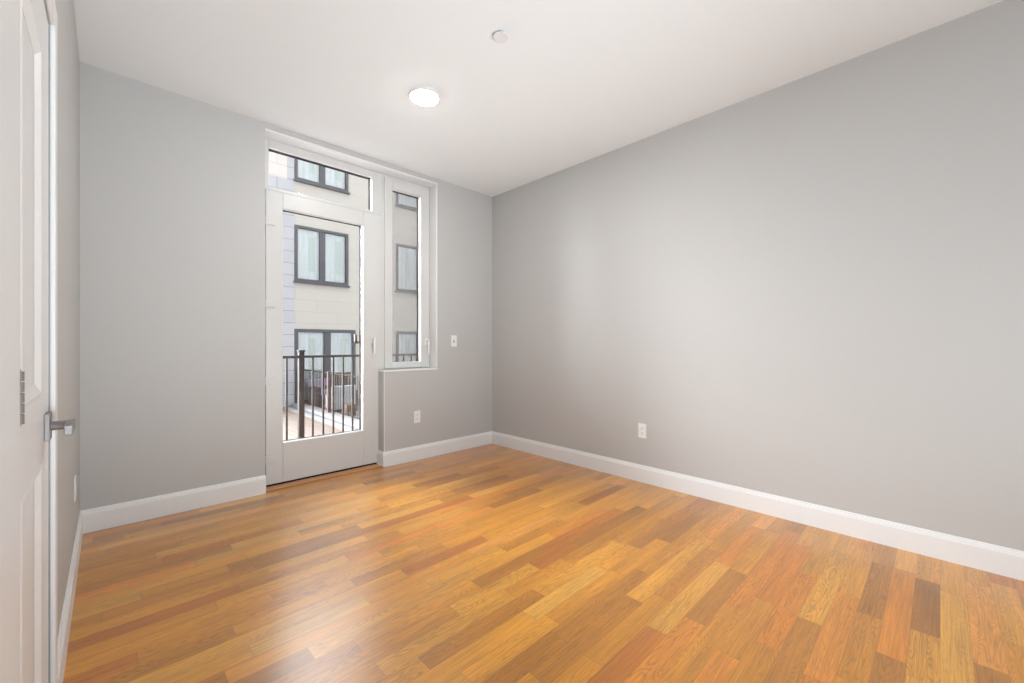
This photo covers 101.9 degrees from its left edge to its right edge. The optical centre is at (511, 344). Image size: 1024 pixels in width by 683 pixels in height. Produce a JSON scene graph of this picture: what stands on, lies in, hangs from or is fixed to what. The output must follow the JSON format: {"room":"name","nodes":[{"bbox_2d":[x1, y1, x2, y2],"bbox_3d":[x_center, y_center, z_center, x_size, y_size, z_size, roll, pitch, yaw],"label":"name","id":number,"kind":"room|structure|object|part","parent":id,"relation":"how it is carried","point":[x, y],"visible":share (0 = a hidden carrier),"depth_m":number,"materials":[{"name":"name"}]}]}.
{"room":"empty bedroom","nodes":[
{"label":"empty bedroom","id":0,"kind":"room"},
{"bbox_2d":[44,0,79,682],"bbox_3d":[-0.706,-0.245,0.483,0.100,2.790,5.276,0,0,-44],"label":"wall","id":1,"kind":"structure","parent":0,"point":[68,52],"depth_m":1.65,"materials":[{"name":"grey paint"}]},
{"bbox_2d":[0,0,57,682],"bbox_3d":[-1.028,0.066,0.895,0.012,2.068,0.917,0,0,-44],"label":"trim","id":2,"kind":"structure","parent":1,"relation":"attached to","point":[9,9],"depth_m":0.65,"materials":[{"name":"white paint"}]},
{"bbox_2d":[20,0,75,682],"bbox_3d":[-1.094,0.097,0.921,0.154,2.006,0.676,0,0,-44],"label":"door","id":3,"kind":"structure","parent":1,"relation":"in","point":[37,425],"depth_m":0.97,"materials":[{"name":"white paint"}]},
{"bbox_3d":[-1.191,0.220,1.097,0.048,0.025,0.128,0,0,-44],"label":"lever","id":4,"kind":"part","parent":3,"relation":"part of","materials":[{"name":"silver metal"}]},
{"bbox_2d":[58,511,82,682],"bbox_3d":[-1.925,1.033,1.820,0.014,0.134,1.659,0,0,-44],"label":"baseboard","id":5,"kind":"structure","parent":1,"relation":"attached to","point":[65,624],"depth_m":1.61,"materials":[{"name":"white paint"}]},
{"bbox_2d":[74,475,76,501],"bbox_3d":[-2.124,0.700,2.022,0.008,0.115,0.070,0,0,-44],"label":"wall outlet","id":6,"kind":"object","parent":1,"relation":"attached to","point":[75,481],"visible":1,"depth_m":2.00,"materials":[{"name":"white plastic"}]},
{"bbox_3d":[-2.125,0.700,2.021,0.006,0.115,0.070,0,0,-44],"label":"plate","id":7,"kind":"part","parent":6,"relation":"part of","materials":[{"name":"white plastic"}]},
{"bbox_2d":[80,62,491,510],"bbox_3d":[-1.457,-0.245,3.614,3.384,2.790,0.264,0,0,-44],"label":"wall","id":8,"kind":"structure","parent":0,"point":[172,185],"depth_m":2.77,"materials":[{"name":"grey paint"}]},
{"bbox_2d":[81,475,265,533],"bbox_3d":[-2.160,1.033,2.737,0.953,0.134,0.014,0,0,-44],"label":"baseboard","id":9,"kind":"structure","parent":8,"relation":"attached to","point":[109,516],"depth_m":2.68,"materials":[{"name":"white paint"}]},
{"bbox_2d":[265,189,381,491],"bbox_3d":[-1.557,-0.026,3.505,0.988,2.332,0.226,0,0,-44],"label":"door","id":10,"kind":"structure","parent":8,"relation":"in","point":[292,462],"depth_m":3.46,"materials":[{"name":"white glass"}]},
{"bbox_3d":[-1.402,-0.048,3.782,0.056,0.085,0.044,0,0,-44],"label":"handle","id":11,"kind":"part","parent":10,"relation":"part of","materials":[{"name":"metal"}]},
{"bbox_3d":[-1.248,0.011,3.749,0.020,0.146,0.046,0,0,-44],"label":"lever","id":12,"kind":"part","parent":10,"relation":"part of","materials":[{"name":"white plastic"}]},
{"bbox_2d":[265,138,381,215],"bbox_3d":[-1.588,-1.389,3.537,0.988,0.393,0.081,0,0,-44],"label":"window","id":13,"kind":"structure","parent":8,"relation":"in","point":[374,178],"depth_m":3.54,"materials":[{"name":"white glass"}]},
{"bbox_2d":[265,128,436,187],"bbox_3d":[-1.328,-1.591,3.645,1.512,0.012,0.132,0,0,-44],"label":"trim","id":14,"kind":"structure","parent":8,"relation":"attached to","point":[269,134],"depth_m":3.53,"materials":[{"name":"white paint"}]},
{"bbox_2d":[384,372,384,451],"bbox_3d":[-1.148,0.608,3.731,0.006,0.717,0.007,0,0,-44],"label":"trim","id":15,"kind":"structure","parent":8,"relation":"attached to","point":[384,372],"depth_m":3.73,"materials":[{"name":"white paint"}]},
{"bbox_2d":[382,174,429,369],"bbox_3d":[-1.033,-0.675,4.041,0.512,1.820,0.162,0,0,-44],"label":"window","id":16,"kind":"structure","parent":8,"relation":"in","point":[390,184],"depth_m":4.04,"materials":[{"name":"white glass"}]},
{"bbox_2d":[378,368,437,371],"bbox_3d":[-0.989,0.242,3.971,0.571,0.014,0.136,0,0,-44],"label":"trim","id":17,"kind":"structure","parent":8,"relation":"attached to","point":[407,369],"depth_m":3.88,"materials":[{"name":"white paint"}]},
{"bbox_2d":[414,410,419,422],"bbox_3d":[-0.903,0.691,3.961,0.070,0.115,0.008,0,0,-44],"label":"wall outlet","id":18,"kind":"object","parent":8,"relation":"attached to","point":[416,413],"visible":1,"depth_m":3.96,"materials":[{"name":"white plastic"}]},
{"bbox_2d":[429,184,436,367],"bbox_3d":[-0.790,-0.670,4.167,0.012,1.830,0.132,0,0,-44],"label":"trim","id":19,"kind":"structure","parent":8,"relation":"attached to","point":[432,190],"depth_m":4.15,"materials":[{"name":"white paint"}]},
{"bbox_2d":[377,431,491,466],"bbox_3d":[-0.724,1.033,4.210,1.303,0.134,0.126,0,0,-44],"label":"baseboard","id":20,"kind":"structure","parent":8,"relation":"attached to","point":[399,456],"depth_m":4.06,"materials":[{"name":"white paint"}]},
{"bbox_2d":[451,335,456,346],"bbox_3d":[-0.592,-0.034,4.258,0.070,0.115,0.016,0,0,-44],"label":"light switch","id":21,"kind":"object","parent":8,"relation":"attached to","point":[453,337],"visible":1,"depth_m":4.25,"materials":[{"name":"white plastic"}]},
{"bbox_2d":[73,0,1003,196],"bbox_3d":[0.415,-1.700,1.685,3.384,0.120,5.640,0,0,-44],"label":"ceiling","id":22,"kind":"structure","parent":0,"point":[572,82],"depth_m":2.40,"materials":[{"name":"white paint"}]},
{"bbox_2d":[409,87,439,105],"bbox_3d":[-0.578,-1.631,2.745,0.200,0.018,0.200,0,0,-44],"label":"recessed light","id":23,"kind":"object","parent":22,"relation":"in","point":[423,96],"visible":1,"depth_m":2.72,"materials":[{"name":"white paint"}]},
{"bbox_2d":[493,31,508,42],"bbox_3d":[-0.058,-1.632,2.200,0.083,0.016,0.083,0,0,-44],"label":"sprinkler cover","id":24,"kind":"object","parent":22,"relation":"attached to","point":[500,36],"visible":1,"depth_m":2.20,"materials":[{"name":"white paint"}]},
{"bbox_2d":[63,444,1023,682],"bbox_3d":[0.467,1.125,1.632,3.384,0.050,5.491,0,0,-44],"label":"floor","id":25,"kind":"structure","parent":0,"point":[489,563],"depth_m":1.85,"materials":[{"name":"brown wood"}]},
{"bbox_2d":[492,0,1023,550],"bbox_3d":[1.693,-0.245,2.741,0.120,2.790,5.376,0,0,-44],"label":"wall","id":26,"kind":"structure","parent":0,"point":[810,288],"depth_m":2.52,"materials":[{"name":"grey paint"}]},
{"bbox_2d":[638,423,645,438],"bbox_3d":[1.040,0.691,3.321,0.008,0.115,0.070,0,0,-44],"label":"wall outlet","id":27,"kind":"object","parent":26,"relation":"attached to","point":[641,427],"visible":1,"depth_m":3.32,"materials":[{"name":"white plastic"}]},
{"bbox_2d":[492,431,1023,580],"bbox_3d":[1.610,1.033,2.731,0.014,0.134,5.276,0,0,-44],"label":"baseboard","id":28,"kind":"structure","parent":26,"relation":"attached to","point":[1004,561],"depth_m":2.52,"materials":[{"name":"white paint"}]},
{"label":"outside","id":29,"kind":"structure","parent":0,"visible":0},
{"bbox_3d":[-1.813,1.265,4.093,4.100,0.150,0.920,0,0,-44],"label":"floor","id":30,"kind":"structure","parent":29,"visible":0},
{"bbox_2d":[283,350,416,439],"bbox_3d":[-2.036,0.625,4.359,3.914,1.131,0.064,0,0,-44],"label":"balcony railing","id":31,"kind":"object","parent":30,"relation":"on","point":[301,356],"visible":0.21,"depth_m":4.32,"materials":[{"name":"brown metal"}]},
{"bbox_3d":[-2.154,0.632,4.245,0.052,1.116,0.052,0,0,-44],"label":"post","id":32,"kind":"part","parent":31,"relation":"part of","materials":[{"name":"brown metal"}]},
{"bbox_3d":[-2.039,0.127,4.362,3.850,0.024,0.040,0,0,-44],"label":"rail","id":33,"kind":"part","parent":31,"relation":"part of","materials":[{"name":"brown metal"}]},
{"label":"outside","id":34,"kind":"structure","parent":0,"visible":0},
{"bbox_3d":[-6.115,2.220,10.607,22.000,0.560,16.260,0,0,-44],"label":"ground slab","id":35,"kind":"structure","parent":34,"visible":0},
{"bbox_2d":[283,408,344,439],"bbox_3d":[-6.092,1.890,6.720,6.620,0.100,8.630,0,0,-44],"label":"deck","id":36,"kind":"object","parent":35,"relation":"on","point":[292,416],"visible":0.11,"depth_m":9.19,"materials":[{"name":"beige concrete"}]},
{"bbox_2d":[283,403,358,430],"bbox_3d":[-3.502,1.847,9.235,0.600,0.185,8.630,0,0,-44],"label":"kerb","id":37,"kind":"object","parent":35,"relation":"on","point":[294,407],"visible":0.25,"depth_m":10.21,"materials":[{"name":"white concrete"}]},
{"bbox_2d":[305,369,358,418],"bbox_3d":[-4.142,1.228,10.125,0.080,1.055,6.300,0,0,-44],"label":"terrace railing","id":38,"kind":"object","parent":37,"relation":"on","point":[329,373],"visible":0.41,"depth_m":10.69,"materials":[{"name":"brown metal"}]},
{"bbox_3d":[-4.721,1.228,10.720,0.080,1.055,0.080,0,0,-44],"label":"post","id":39,"kind":"part","parent":38,"relation":"part of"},
{"bbox_3d":[-4.135,0.740,10.117,0.030,0.030,6.280,0,0,-44],"label":"rail","id":40,"kind":"part","parent":38,"relation":"part of","materials":[{"name":"brown metal"}]},
{"bbox_3d":[-4.135,1.690,10.117,0.024,0.020,6.280,0,0,-44],"label":"rail","id":41,"kind":"part","parent":38,"relation":"part of","materials":[{"name":"brown metal"}]},
{"bbox_2d":[321,399,358,417],"bbox_3d":[-0.316,1.870,12.327,8.280,0.140,8.630,0,0,-44],"label":"terrace","id":42,"kind":"object","parent":35,"relation":"on","point":[358,399],"depth_m":11.30,"materials":[{"name":"concrete"}]},
{"bbox_2d":[308,378,331,405],"bbox_3d":[-5.611,1.420,12.288,0.566,0.760,0.750,0,0,-44],"label":"armchair","id":43,"kind":"object","parent":42,"relation":"on","point":[324,378],"visible":0.26,"depth_m":12.13,"materials":[{"name":"fabric"}]},
{"bbox_3d":[-5.753,1.360,12.115,0.120,0.240,0.700,0,0,-44],"label":"armrest","id":44,"kind":"part","parent":43,"relation":"part of","materials":[{"name":"wicker"}]},
{"bbox_3d":[-5.820,1.260,12.503,0.566,0.440,0.150,0,0,-44],"label":"backrest","id":45,"kind":"part","parent":43,"relation":"part of","materials":[{"name":"purple fabric"}]},
{"bbox_2d":[326,385,354,410],"bbox_3d":[-4.679,1.455,11.345,0.630,0.690,0.600,0,0,-44],"label":"outdoor sofa","id":46,"kind":"object","parent":42,"relation":"on","point":[346,387],"visible":0.29,"depth_m":11.12,"materials":[{"name":"white fabric"}]},
{"bbox_2d":[331,372,356,403],"bbox_3d":[-4.884,1.315,12.116,0.559,0.970,0.490,0,0,-44],"label":"slatted chair","id":47,"kind":"object","parent":42,"relation":"on","point":[346,373],"visible":0.25,"depth_m":12.32,"materials":[{"name":"brown wood"}]},
{"bbox_2d":[344,403,356,414],"bbox_3d":[-4.125,1.660,10.560,0.260,0.280,0.300,0,0,-44],"label":"crate","id":48,"kind":"object","parent":42,"relation":"on","point":[346,406],"visible":0.48,"depth_m":10.43,"materials":[{"name":"brown wood"}]},
{"bbox_2d":[269,151,416,406],"bbox_3d":[-6.020,-2.600,16.323,9.100,9.000,5.190,0,0,-44],"label":"apartment building","id":49,"kind":"structure","parent":35,"relation":"on","point":[321,257],"depth_m":13.13,"materials":[{"name":"concrete"}]},
{"bbox_3d":[-5.871,-4.890,12.914,1.675,0.050,0.090,0,0,-44],"label":"sill","id":50,"kind":"part","parent":49,"relation":"part of","materials":[{"name":"white concrete"}]},
{"bbox_2d":[298,160,344,188],"bbox_3d":[-5.970,-5.633,13.016,1.530,1.395,0.028,0,0,-44],"label":"curtain","id":51,"kind":"object","parent":49,"relation":"hanging from","point":[309,171],"depth_m":12.96,"materials":[{"name":"white fabric"}]},
{"bbox_3d":[-5.871,-1.865,12.914,1.675,0.050,0.090,0,0,-44],"label":"sill","id":52,"kind":"part","parent":49,"relation":"part of","materials":[{"name":"white concrete"}]},
{"bbox_2d":[298,229,344,282],"bbox_3d":[-5.970,-2.731,13.016,1.530,1.642,0.028,0,0,-44],"label":"curtain","id":53,"kind":"object","parent":49,"relation":"hanging from","point":[308,240],"depth_m":12.96,"materials":[{"name":"white fabric"}]},
{"bbox_2d":[298,332,350,399],"bbox_3d":[-5.885,0.667,13.097,1.750,2.225,0.028,0,0,-44],"label":"window","id":54,"kind":"structure","parent":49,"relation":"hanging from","point":[312,343],"depth_m":13.03,"materials":[{"name":"glass"}]},
{"bbox_3d":[-3.386,-4.890,15.325,1.970,0.050,0.090,0,0,-44],"label":"sill","id":55,"kind":"part","parent":49,"relation":"part of","materials":[{"name":"white concrete"}]},
{"bbox_3d":[-3.386,-1.865,15.325,1.970,0.050,0.090,0,0,-44],"label":"sill","id":56,"kind":"part","parent":49,"relation":"part of","materials":[{"name":"white concrete"}]},
{"bbox_2d":[398,194,415,207],"bbox_3d":[-3.485,-5.633,15.427,1.825,1.395,0.028,0,0,-44],"label":"curtain","id":57,"kind":"object","parent":49,"relation":"hanging from","point":[402,199],"depth_m":15.08,"materials":[{"name":"white fabric"}]},
{"bbox_2d":[398,247,415,289],"bbox_3d":[-3.485,-2.731,15.427,1.825,1.642,0.028,0,0,-44],"label":"curtain","id":58,"kind":"object","parent":49,"relation":"hanging from","point":[406,256],"depth_m":15.08,"materials":[{"name":"white fabric"}]},
{"bbox_2d":[399,334,415,361],"bbox_3d":[-3.485,0.667,15.427,1.810,2.225,0.028,0,0,-44],"label":"curtain","id":59,"kind":"object","parent":49,"relation":"hanging from","point":[407,342],"depth_m":15.08,"materials":[{"name":"white fabric"}]}
]}

